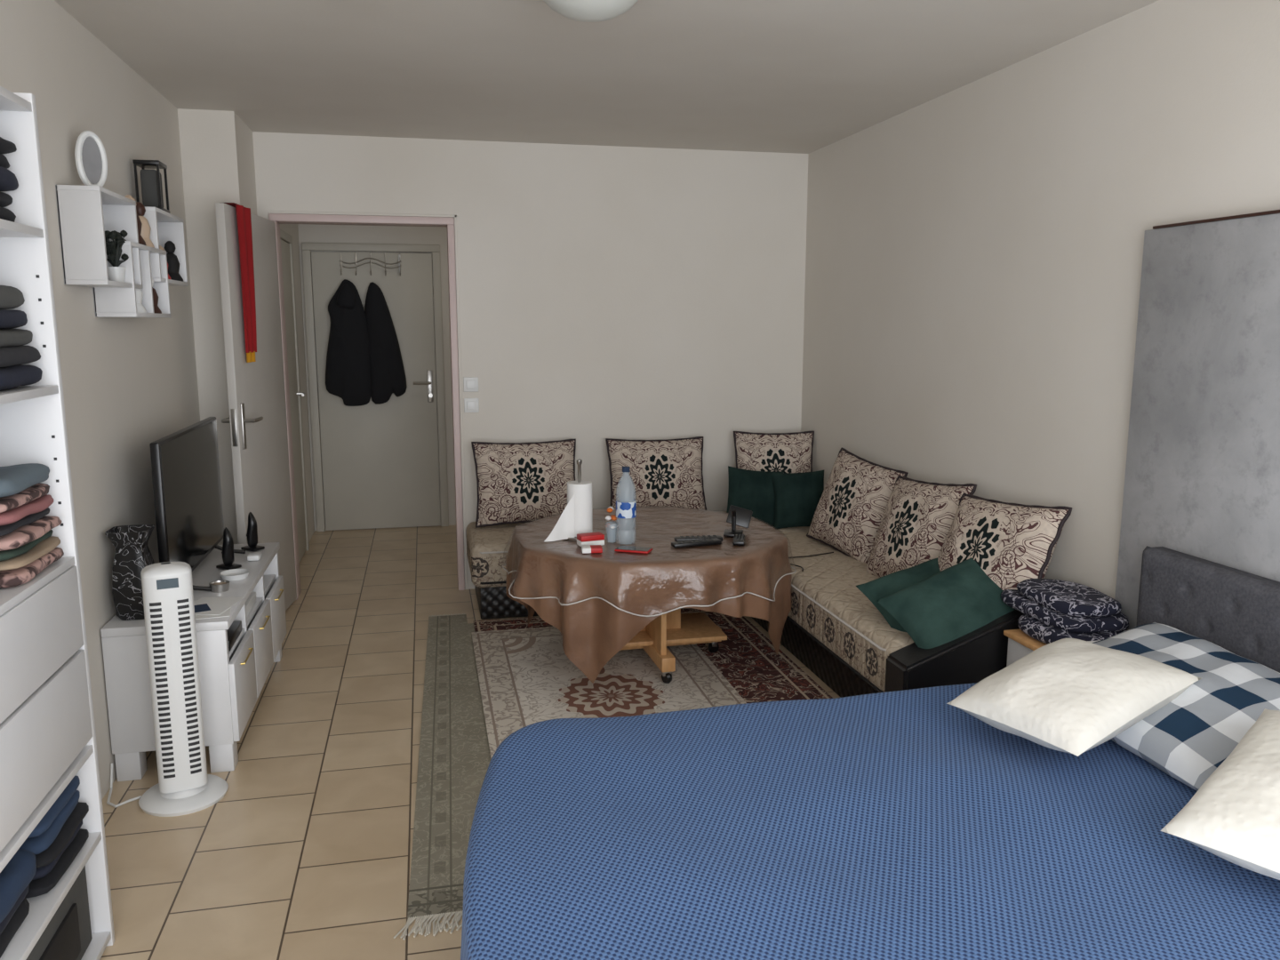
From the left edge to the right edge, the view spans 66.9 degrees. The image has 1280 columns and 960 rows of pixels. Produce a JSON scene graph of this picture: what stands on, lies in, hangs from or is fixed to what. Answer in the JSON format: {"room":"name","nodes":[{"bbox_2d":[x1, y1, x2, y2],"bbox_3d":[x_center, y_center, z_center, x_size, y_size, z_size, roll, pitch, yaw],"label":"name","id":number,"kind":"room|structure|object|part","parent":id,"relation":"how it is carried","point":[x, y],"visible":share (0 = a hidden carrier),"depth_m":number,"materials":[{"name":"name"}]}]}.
{"room":"studio apartment","nodes":[
{"label":"studio apartment","id":0,"kind":"room"},
{"bbox_2d":[0,0,199,798],"bbox_3d":[-1.634,-0.081,2.188,0.150,2.460,5.950,-2,9,-12],"label":"wall","id":1,"kind":"structure","parent":0,"point":[129,384],"depth_m":3.21,"materials":[{"name":"paint"}]},
{"bbox_2d":[55,184,188,317],"bbox_3d":[-1.788,-0.775,3.426,0.125,0.395,1.060,-2,9,-12],"label":"cube shelf","id":2,"kind":"object","parent":1,"relation":"attached to","point":[84,212],"visible":0.93,"depth_m":3.19,"materials":[{"name":"white laminate"}]},
{"bbox_2d":[74,130,107,186],"bbox_3d":[-1.702,-0.990,3.006,0.020,0.180,0.096,7,11,35],"label":"mirror","id":3,"kind":"object","parent":2,"relation":"on","point":[90,153],"visible":0.94,"depth_m":3.00,"materials":[{"name":"white plastic"}]},
{"bbox_2d":[104,230,128,282],"bbox_3d":[-1.707,-0.729,3.155,0.079,0.171,0.085,3,10,17],"label":"potted plant","id":4,"kind":"object","parent":2,"relation":"on","point":[116,273],"visible":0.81,"depth_m":3.14,"materials":[{"name":"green plant"}]},
{"bbox_2d":[125,194,146,245],"bbox_3d":[-1.747,-0.892,3.323,0.085,0.167,0.085,-2,9,-12],"label":"figurine","id":5,"kind":"object","parent":2,"relation":"on","point":[141,241],"visible":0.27,"depth_m":3.32,"materials":[{"name":"brown wood"}]},
{"bbox_2d":[135,288,146,312],"bbox_3d":[-1.736,-0.651,3.313,0.080,0.157,0.080,-2,9,-12],"label":"figurine","id":6,"kind":"object","parent":2,"relation":"on","point":[140,308],"visible":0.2,"depth_m":3.31,"materials":[{"name":"white ceramic"}]},
{"bbox_2d":[136,201,154,247],"bbox_3d":[-1.773,-0.906,3.439,0.080,0.157,0.080,-2,9,-12],"label":"figurine","id":7,"kind":"object","parent":2,"relation":"on","point":[140,210],"visible":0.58,"depth_m":3.43,"materials":[{"name":"beige wood"}]},
{"bbox_2d":[132,159,170,213],"bbox_3d":[-1.853,-1.111,3.679,0.090,0.183,0.120,-2,9,-12],"label":"lantern","id":8,"kind":"object","parent":2,"relation":"on","point":[150,180],"visible":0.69,"depth_m":3.64,"materials":[{"name":"black plastic"}]},
{"bbox_2d":[151,277,161,313],"bbox_3d":[-1.784,-0.676,3.526,0.070,0.137,0.070,-2,9,-12],"label":"figurine","id":9,"kind":"object","parent":2,"relation":"on","point":[156,309],"visible":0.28,"depth_m":3.52,"materials":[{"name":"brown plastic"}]},
{"bbox_2d":[159,245,171,279],"bbox_3d":[-1.825,-0.829,3.689,0.065,0.127,0.065,-2,9,-12],"label":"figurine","id":10,"kind":"object","parent":2,"relation":"on","point":[160,246],"visible":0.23,"depth_m":3.69,"materials":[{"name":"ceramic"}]},
{"bbox_2d":[164,240,183,281],"bbox_3d":[-1.860,-0.868,3.841,0.080,0.157,0.080,-2,9,-12],"label":"figurine","id":11,"kind":"object","parent":2,"relation":"on","point":[173,264],"visible":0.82,"depth_m":3.82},
{"bbox_2d":[177,108,257,544],"bbox_3d":[-2.033,-0.513,4.856,0.240,2.460,0.500,-2,9,-12],"label":"wall pillar","id":12,"kind":"structure","parent":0,"point":[217,146],"depth_m":4.52,"materials":[{"name":"paint"}]},
{"bbox_2d":[280,224,314,540],"bbox_3d":[-2.277,-0.715,6.102,0.150,2.460,1.830,-2,9,-12],"label":"wall","id":13,"kind":"structure","parent":0,"point":[292,229],"depth_m":6.71,"materials":[{"name":"paint"}]},
{"bbox_2d":[280,228,309,562],"bbox_3d":[-2.117,-0.480,5.932,0.073,2.050,0.900,-2,9,-12],"label":"door","id":14,"kind":"structure","parent":13,"relation":"in","point":[286,239],"depth_m":6.15,"materials":[{"name":"paint"}]},
{"bbox_2d":[297,224,455,530],"bbox_3d":[-1.501,-0.882,7.136,1.820,2.460,0.120,-2,9,-12],"label":"wall","id":15,"kind":"structure","parent":0,"point":[308,233],"depth_m":6.93,"materials":[{"name":"paint"}]},
{"bbox_2d":[301,242,448,532],"bbox_3d":[-1.884,-0.646,6.961,0.940,2.050,0.121,-2,9,-12],"label":"door","id":16,"kind":"structure","parent":15,"relation":"in","point":[381,467],"depth_m":7.01,"materials":[{"name":"paint"}]},
{"bbox_2d":[325,279,371,406],"bbox_3d":[-2.058,-0.959,6.805,0.323,0.883,0.130,-2,9,-12],"label":"hooded jacket","id":17,"kind":"object","parent":16,"relation":"hanging from","point":[348,370],"visible":1,"depth_m":6.78,"materials":[{"name":"black fabric"}]},
{"bbox_3d":[-1.891,-1.516,6.803,0.423,0.164,0.091,-2,9,-12],"label":"coat hook rail","id":18,"kind":"part","parent":16,"relation":"part of","materials":[{"name":"silver metal"}]},
{"bbox_2d":[364,282,407,404],"bbox_3d":[-1.807,-0.967,6.878,0.264,0.857,0.122,-4,10,-23],"label":"hooded jacket","id":19,"kind":"object","parent":16,"relation":"hanging from","point":[388,374],"visible":1,"depth_m":6.85,"materials":[{"name":"black fabric"}]},
{"bbox_2d":[99,524,840,959],"bbox_3d":[-0.210,0.973,3.690,3.700,0.100,8.100,-2,9,-12],"label":"floor","id":20,"kind":"structure","parent":0,"point":[306,852],"depth_m":3.07,"materials":[{"name":"tile"}]},
{"bbox_2d":[0,85,115,959],"bbox_3d":[-1.312,0.235,1.741,0.256,1.980,0.950,-2,9,-12],"label":"shelf unit","id":21,"kind":"object","parent":20,"relation":"on","point":[48,735],"visible":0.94,"depth_m":2.09,"materials":[{"name":"white laminate"}]},
{"bbox_2d":[0,136,18,222],"bbox_3d":[-1.385,-0.603,1.908,0.220,0.179,0.284,-2,9,-12],"label":"folded clothes","id":22,"kind":"object","parent":21,"relation":"in","point":[8,180],"visible":0.92,"depth_m":2.00,"materials":[{"name":"black fabric"}]},
{"bbox_2d":[0,848,36,958],"bbox_3d":[-1.309,0.838,1.836,0.238,0.156,0.277,-2,9,-12],"label":"folded clothes","id":23,"kind":"object","parent":21,"relation":"on","point":[16,876],"visible":0.95,"depth_m":1.89,"materials":[{"name":"blue fabric"}]},
{"bbox_2d":[0,285,42,390],"bbox_3d":[-1.382,-0.290,1.962,0.228,0.214,0.279,-2,9,-12],"label":"folded clothes","id":24,"kind":"object","parent":21,"relation":"in","point":[13,355],"visible":1,"depth_m":2.00,"materials":[{"name":"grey fabric"}]},
{"bbox_2d":[0,463,63,588],"bbox_3d":[-1.377,0.090,2.021,0.237,0.225,0.284,-2,9,-12],"label":"folded clothes","id":25,"kind":"object","parent":21,"relation":"in","point":[28,546],"visible":1,"depth_m":2.00,"materials":[{"name":"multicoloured fabric"}]},
{"bbox_2d":[19,776,88,898],"bbox_3d":[-1.379,0.785,2.136,0.233,0.166,0.284,-2,9,-12],"label":"folded clothes","id":26,"kind":"object","parent":21,"relation":"on","point":[59,836],"visible":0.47,"depth_m":2.11,"materials":[{"name":"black fabric"}]},
{"bbox_2d":[26,864,92,959],"bbox_3d":[-1.359,1.032,2.067,0.218,0.219,0.450,-2,9,-12],"label":"storage box","id":27,"kind":"object","parent":21,"relation":"on","point":[68,936],"visible":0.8,"depth_m":2.16,"materials":[{"name":"grey fabric"}]},
{"bbox_2d":[106,763,141,807],"bbox_3d":[-1.681,0.975,3.098,0.163,0.079,0.083,6,11,33],"label":"power cable","id":28,"kind":"object","parent":20,"relation":"on","point":[111,764],"visible":1,"depth_m":3.09,"materials":[{"name":"white plastic"}]},
{"bbox_2d":[138,561,228,816],"bbox_3d":[-1.460,0.637,3.044,0.260,0.770,0.260,-5,10,-27],"label":"tower fan","id":29,"kind":"object","parent":20,"relation":"on","point":[184,787],"visible":1,"depth_m":3.00,"materials":[{"name":"white plastic"}]},
{"bbox_2d":[100,542,286,781],"bbox_3d":[-1.665,0.639,3.776,0.408,0.530,1.200,-2,9,-12],"label":"tv cabinet","id":30,"kind":"object","parent":20,"relation":"on","point":[232,682],"visible":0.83,"depth_m":3.24,"materials":[{"name":"white laminate"}]},
{"bbox_2d":[104,524,154,620],"bbox_3d":[-1.682,0.308,3.221,0.132,0.300,0.132,-2,9,-12],"label":"vase","id":31,"kind":"object","parent":30,"relation":"on","point":[132,554],"visible":0.91,"depth_m":3.17,"materials":[{"name":"black ceramic"}]},
{"bbox_2d":[149,416,245,591],"bbox_3d":[-1.711,0.086,3.739,0.214,0.575,0.940,-2,9,-12],"label":"television","id":32,"kind":"object","parent":30,"relation":"on","point":[185,462],"visible":0.76,"depth_m":3.61,"materials":[{"name":"black plastic"}]},
{"bbox_2d":[193,597,243,619],"bbox_3d":[-1.493,0.439,3.335,0.211,0.005,0.279,-2,9,-12],"label":"paper sheets","id":33,"kind":"object","parent":30,"relation":"on","point":[204,607],"visible":0.69,"depth_m":3.34,"materials":[{"name":"paper"}]},
{"bbox_2d":[208,580,229,592],"bbox_3d":[-1.543,0.391,3.556,0.070,0.030,0.070,-2,9,-12],"label":"candle holder","id":34,"kind":"object","parent":30,"relation":"on","point":[217,586],"visible":1,"depth_m":3.54,"materials":[{"name":"metal"}]},
{"bbox_2d":[216,527,241,569],"bbox_3d":[-1.646,0.270,3.866,0.080,0.166,0.060,5,10,27],"label":"speaker","id":35,"kind":"object","parent":30,"relation":"on","point":[228,547],"visible":0.98,"depth_m":3.85},
{"bbox_2d":[218,568,249,580],"bbox_3d":[-1.562,0.366,3.734,0.110,0.022,0.110,-2,9,-12],"label":"ashtray","id":36,"kind":"object","parent":30,"relation":"on","point":[233,574],"visible":1,"depth_m":3.73,"materials":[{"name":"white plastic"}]},
{"bbox_2d":[227,620,242,651],"bbox_3d":[-1.533,0.553,3.398,0.220,0.038,0.240,-2,9,-12],"label":"box","id":37,"kind":"object","parent":30,"relation":"in","point":[236,628],"visible":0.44,"depth_m":3.42,"materials":[{"name":"black plastic"}]},
{"bbox_2d":[240,512,264,551],"bbox_3d":[-1.676,0.218,4.183,0.080,0.166,0.060,5,10,27],"label":"speaker","id":38,"kind":"object","parent":30,"relation":"on","point":[252,535],"visible":1,"depth_m":4.17},
{"bbox_2d":[247,552,262,560],"bbox_3d":[-1.602,0.318,4.024,0.050,0.024,0.070,-2,9,-12],"label":"router","id":39,"kind":"object","parent":30,"relation":"on","point":[252,556],"visible":1,"depth_m":4.00,"materials":[{"name":"white plastic"}]},
{"bbox_2d":[393,613,491,940],"bbox_3d":[-0.545,0.907,3.757,0.621,0.008,2.728,-2,9,-10],"label":"runner rug","id":40,"kind":"object","parent":20,"relation":"on","point":[454,755],"visible":0.43,"depth_m":3.25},
{"bbox_2d":[466,511,809,619],"bbox_3d":[0.054,0.444,5.391,1.981,0.400,0.651,-2,9,-12],"label":"sofa","id":41,"kind":"object","parent":20,"relation":"on","point":[487,547],"visible":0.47,"depth_m":4.95,"materials":[{"name":"fabric"}]},
{"bbox_2d":[471,439,575,527],"bbox_3d":[-0.623,0.013,5.330,0.588,0.452,0.224,-3,10,-18],"label":"cushion","id":42,"kind":"object","parent":41,"relation":"on","point":[516,483],"visible":0.85,"depth_m":5.26,"materials":[{"name":"fabric"}]},
{"bbox_2d":[605,436,707,510],"bbox_3d":[0.097,-0.009,5.498,0.569,0.454,0.211,-2,9,-10],"label":"cushion","id":43,"kind":"object","parent":41,"relation":"on","point":[666,472],"visible":0.83,"depth_m":5.44,"materials":[{"name":"fabric"}]},
{"bbox_2d":[726,465,783,527],"bbox_3d":[0.625,0.093,5.303,0.337,0.328,0.157,0,9,-1],"label":"velvet cushion","id":44,"kind":"object","parent":41,"relation":"on","point":[753,491],"visible":0.75,"depth_m":5.26,"materials":[{"name":"green fabric"}]},
{"bbox_2d":[733,431,814,472],"bbox_3d":[0.776,-0.045,5.597,0.471,0.467,0.193,0,9,-1],"label":"cushion","id":45,"kind":"object","parent":41,"relation":"on","point":[787,452],"visible":0.47,"depth_m":5.56,"materials":[{"name":"fabric"}]},
{"bbox_2d":[770,470,823,528],"bbox_3d":[0.862,0.106,5.253,0.316,0.316,0.157,2,9,11],"label":"velvet cushion","id":46,"kind":"object","parent":41,"relation":"on","point":[797,496],"visible":0.9,"depth_m":5.21,"materials":[{"name":"green fabric"}]},
{"bbox_2d":[473,608,832,703],"bbox_3d":[0.015,0.833,4.185,1.360,0.005,1.800,-2,9,-12],"label":"rug","id":47,"kind":"object","parent":20,"relation":"on","point":[748,660],"visible":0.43,"depth_m":4.31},
{"bbox_2d":[471,626,746,758],"bbox_3d":[-0.116,0.872,3.902,1.020,0.006,1.900,-2,9,-12],"label":"rug","id":48,"kind":"object","parent":47,"relation":"on","point":[526,676],"visible":0.31,"depth_m":4.04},
{"bbox_2d":[620,608,727,683],"bbox_3d":[0.034,0.515,4.283,0.979,0.576,0.979,2,9,10],"label":"pedestal table","id":49,"kind":"object","parent":48,"relation":"on","point":[675,628],"visible":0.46,"depth_m":4.21,"materials":[{"name":"orange wood"}]},
{"bbox_2d":[505,506,791,683],"bbox_3d":[0.038,0.472,4.281,1.231,0.500,1.229,-2,9,-12],"label":"tablecloth","id":50,"kind":"object","parent":49,"relation":"on","point":[667,578],"visible":0.85,"depth_m":3.82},
{"bbox_2d":[501,563,796,616],"bbox_3d":[0.038,0.325,4.247,1.252,0.208,1.266,5,10,28],"label":"cover","id":51,"kind":"object","parent":50,"relation":"on","point":[507,571],"visible":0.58,"depth_m":3.75,"materials":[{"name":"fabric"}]},
{"bbox_2d":[544,458,592,541],"bbox_3d":[-0.298,0.079,4.065,0.230,0.335,0.141,-2,9,-12],"label":"paper towel holder","id":52,"kind":"object","parent":51,"relation":"on","point":[577,516],"visible":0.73,"depth_m":4.04,"materials":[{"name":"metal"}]},
{"bbox_2d":[576,531,604,546],"bbox_3d":[-0.202,0.243,3.958,0.100,0.045,0.060,-4,10,-22],"label":"packs","id":53,"kind":"object","parent":51,"relation":"on","point":[597,538],"visible":0.94,"depth_m":3.94,"materials":[{"name":"red cardboard"}]},
{"bbox_2d":[581,544,602,553],"bbox_3d":[-0.191,0.274,3.841,0.081,0.021,0.062,-1,9,-7],"label":"pack","id":54,"kind":"object","parent":51,"relation":"on","point":[585,548],"visible":1,"depth_m":3.81,"materials":[{"name":"red cardboard"}]},
{"bbox_2d":[605,506,617,528],"bbox_3d":[-0.118,0.184,4.009,0.056,0.145,0.055,-2,9,-12],"label":"glass","id":55,"kind":"object","parent":51,"relation":"on","point":[610,509],"visible":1,"depth_m":3.99,"materials":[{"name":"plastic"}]},
{"bbox_2d":[616,466,636,518],"bbox_3d":[-0.058,0.102,3.978,0.084,0.317,0.084,-2,9,-12],"label":"water bottle","id":56,"kind":"object","parent":51,"relation":"on","point":[625,508],"visible":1,"depth_m":3.94,"materials":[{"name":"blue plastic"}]},
{"bbox_2d":[614,545,652,553],"bbox_3d":[-0.025,0.277,3.858,0.140,0.010,0.070,3,10,17],"label":"smartphone","id":57,"kind":"object","parent":51,"relation":"on","point":[621,548],"visible":1,"depth_m":3.84,"materials":[{"name":"red plastic"}]},
{"bbox_2d":[671,537,721,548],"bbox_3d":[0.230,0.256,3.953,0.210,0.020,0.048,-3,10,-20],"label":"remote control","id":58,"kind":"object","parent":51,"relation":"on","point":[704,541],"visible":1,"depth_m":3.94,"materials":[{"name":"black plastic"}]},
{"bbox_2d":[673,535,723,541],"bbox_3d":[0.244,0.244,4.027,0.200,0.020,0.048,-1,9,-8],"label":"remote control","id":59,"kind":"object","parent":51,"relation":"on","point":[698,537],"visible":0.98,"depth_m":4.01,"materials":[{"name":"black plastic"}]},
{"bbox_2d":[723,504,752,536],"bbox_3d":[0.422,0.175,4.161,0.120,0.113,0.138,1,9,7],"label":"phone stand","id":60,"kind":"object","parent":51,"relation":"on","point":[740,516],"visible":0.92,"depth_m":4.20,"materials":[{"name":"black plastic"}]},
{"bbox_2d":[732,534,745,545],"bbox_3d":[0.411,0.246,4.013,0.048,0.020,0.140,1,9,7],"label":"remote control","id":61,"kind":"object","parent":51,"relation":"on","point":[739,540],"visible":1,"depth_m":3.97,"materials":[{"name":"black plastic"}]},
{"bbox_2d":[460,545,1279,959],"bbox_3d":[0.716,0.785,1.910,2.170,0.840,1.753,-2,9,-12],"label":"bed","id":62,"kind":"object","parent":20,"relation":"on","point":[906,824],"visible":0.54,"depth_m":1.90,"materials":[{"name":"blue fabric"}]},
{"bbox_2d":[946,638,1201,756],"bbox_3d":[1.039,0.509,2.334,0.443,0.172,0.370,-5,11,-29],"label":"quilted pillow","id":63,"kind":"object","parent":62,"relation":"on","point":[1074,696],"visible":1,"depth_m":2.24,"materials":[{"name":"white fabric"}]},
{"bbox_2d":[1092,622,1279,791],"bbox_3d":[1.327,0.533,2.356,0.489,0.190,0.704,-3,10,-17],"label":"pillow","id":64,"kind":"object","parent":62,"relation":"on","point":[1188,739],"visible":0.49,"depth_m":2.22,"materials":[{"name":"fabric"}]},
{"bbox_2d":[1160,708,1279,879],"bbox_3d":[1.254,0.586,1.762,0.466,0.187,0.380,-7,12,-38],"label":"quilted pillow","id":65,"kind":"object","parent":62,"relation":"on","point":[1234,816],"visible":1,"depth_m":1.74,"materials":[{"name":"white fabric"}]},
{"bbox_2d":[751,531,1023,697],"bbox_3d":[0.990,0.558,4.250,0.670,0.540,1.990,-2,9,-12],"label":"sofa","id":66,"kind":"object","parent":20,"relation":"on","point":[831,627],"visible":0.27,"depth_m":3.74,"materials":[{"name":"fabric"}]},
{"bbox_2d":[788,552,833,571],"bbox_3d":[0.763,0.371,4.542,0.163,0.005,0.413,5,11,30],"label":"charging cable","id":67,"kind":"object","parent":66,"relation":"on","point":[828,552],"visible":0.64,"depth_m":4.59,"materials":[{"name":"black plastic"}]},
{"bbox_2d":[806,447,908,563],"bbox_3d":[1.039,0.128,4.715,0.235,0.508,0.604,-4,10,-22],"label":"cushion","id":68,"kind":"object","parent":66,"relation":"on","point":[857,492],"visible":0.81,"depth_m":4.62,"materials":[{"name":"fabric"}]},
{"bbox_2d":[856,557,940,631],"bbox_3d":[1.094,0.444,3.638,0.478,0.274,0.294,-3,10,-16],"label":"velvet cushion","id":69,"kind":"object","parent":66,"relation":"on","point":[885,586],"visible":0.23,"depth_m":3.65,"materials":[{"name":"green fabric"}]},
{"bbox_2d":[865,475,976,577],"bbox_3d":[1.172,0.230,4.119,0.238,0.502,0.603,-2,10,-15],"label":"cushion","id":70,"kind":"object","parent":66,"relation":"on","point":[918,516],"visible":0.63,"depth_m":4.04,"materials":[{"name":"fabric"}]},
{"bbox_2d":[876,558,1015,648],"bbox_3d":[1.115,0.446,3.404,0.479,0.309,0.286,-2,9,-14],"label":"velvet cushion","id":71,"kind":"object","parent":66,"relation":"on","point":[960,599],"visible":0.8,"depth_m":3.36,"materials":[{"name":"green fabric"}]},
{"bbox_2d":[937,493,1071,590],"bbox_3d":[1.291,0.281,3.552,0.238,0.443,0.566,-4,10,-22],"label":"cushion","id":72,"kind":"object","parent":66,"relation":"on","point":[1012,544],"visible":0.66,"depth_m":3.43,"materials":[{"name":"fabric"}]},
{"bbox_2d":[1003,629,1046,666],"bbox_3d":[1.387,0.759,3.169,0.290,0.488,0.290,-2,9,-12],"label":"nightstand","id":73,"kind":"object","parent":20,"relation":"on","point":[1020,644],"visible":0.05,"depth_m":3.18,"materials":[{"name":"white laminate"}]},
{"bbox_2d":[1000,578,1128,644],"bbox_3d":[1.389,0.434,3.180,0.282,0.150,0.474,-2,9,-12],"label":"folded blanket","id":74,"kind":"object","parent":73,"relation":"on","point":[1053,610],"visible":0.72,"depth_m":3.07,"materials":[{"name":"blue fabric"}]},
{"bbox_2d":[252,131,808,589],"bbox_3d":[-0.704,-0.611,5.460,3.400,2.460,0.120,-2,9,-12],"label":"wall","id":75,"kind":"structure","parent":0,"point":[605,292],"depth_m":5.45,"materials":[{"name":"paint"}]},
{"bbox_2d":[215,202,296,610],"bbox_3d":[-1.865,-0.276,4.756,0.158,2.005,0.802,-1,9,-6],"label":"door","id":76,"kind":"structure","parent":75,"relation":"in","point":[256,391],"depth_m":4.69,"materials":[{"name":"paint"}]},
{"bbox_2d":[224,202,256,362],"bbox_3d":[-1.834,-0.896,4.456,0.070,0.705,0.240,-1,9,-5],"label":"scarf","id":77,"kind":"object","parent":76,"relation":"hanging from","point":[244,218],"visible":1,"depth_m":4.46,"materials":[{"name":"fabric"}]},
{"bbox_2d":[268,210,467,599],"bbox_3d":[-1.462,-0.392,5.320,0.954,2.072,0.150,-2,9,-12],"label":"trim","id":78,"kind":"structure","parent":75,"relation":"attached to","point":[279,217],"depth_m":5.24,"materials":[{"name":"paint"}]},
{"bbox_2d":[463,376,478,391],"bbox_3d":[-0.934,-0.527,5.352,0.080,0.080,0.016,-2,9,-12],"label":"light switch","id":79,"kind":"object","parent":75,"relation":"attached to","point":[470,383],"visible":1,"depth_m":5.35,"materials":[{"name":"white plastic"}]},
{"bbox_2d":[464,398,479,412],"bbox_3d":[-0.934,-0.414,5.370,0.080,0.080,0.016,-2,9,-12],"label":"light switch","id":80,"kind":"object","parent":75,"relation":"attached to","point":[470,404],"visible":1,"depth_m":5.37,"materials":[{"name":"white plastic"}]},
{"bbox_2d":[54,0,1158,153],"bbox_3d":[-0.210,-1.555,3.281,3.700,0.100,8.100,-2,9,-12],"label":"ceiling","id":81,"kind":"structure","parent":0,"point":[796,76],"depth_m":3.62,"materials":[{"name":"paint"}]},
{"bbox_2d":[543,0,638,22],"bbox_3d":[-0.141,-1.354,2.717,0.330,0.116,0.330,-2,9,-12],"label":"ceiling lamp","id":82,"kind":"object","parent":81,"relation":"attached to","point":[588,11],"depth_m":2.69,"materials":[{"name":"white glass"}]},
{"bbox_2d":[800,0,1279,599],"bbox_3d":[1.672,-0.208,2.972,0.150,2.460,6.070,-2,9,-12],"label":"wall","id":83,"kind":"structure","parent":0,"point":[974,251],"depth_m":3.56,"materials":[{"name":"paint"}]},
{"bbox_2d":[1114,209,1279,630],"bbox_3d":[1.750,0.250,2.244,0.039,1.788,1.790,-2,9,-12],"label":"wall panel","id":84,"kind":"object","parent":83,"relation":"attached to","point":[1202,477],"visible":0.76,"depth_m":2.74,"materials":[{"name":"concrete"}]}
]}

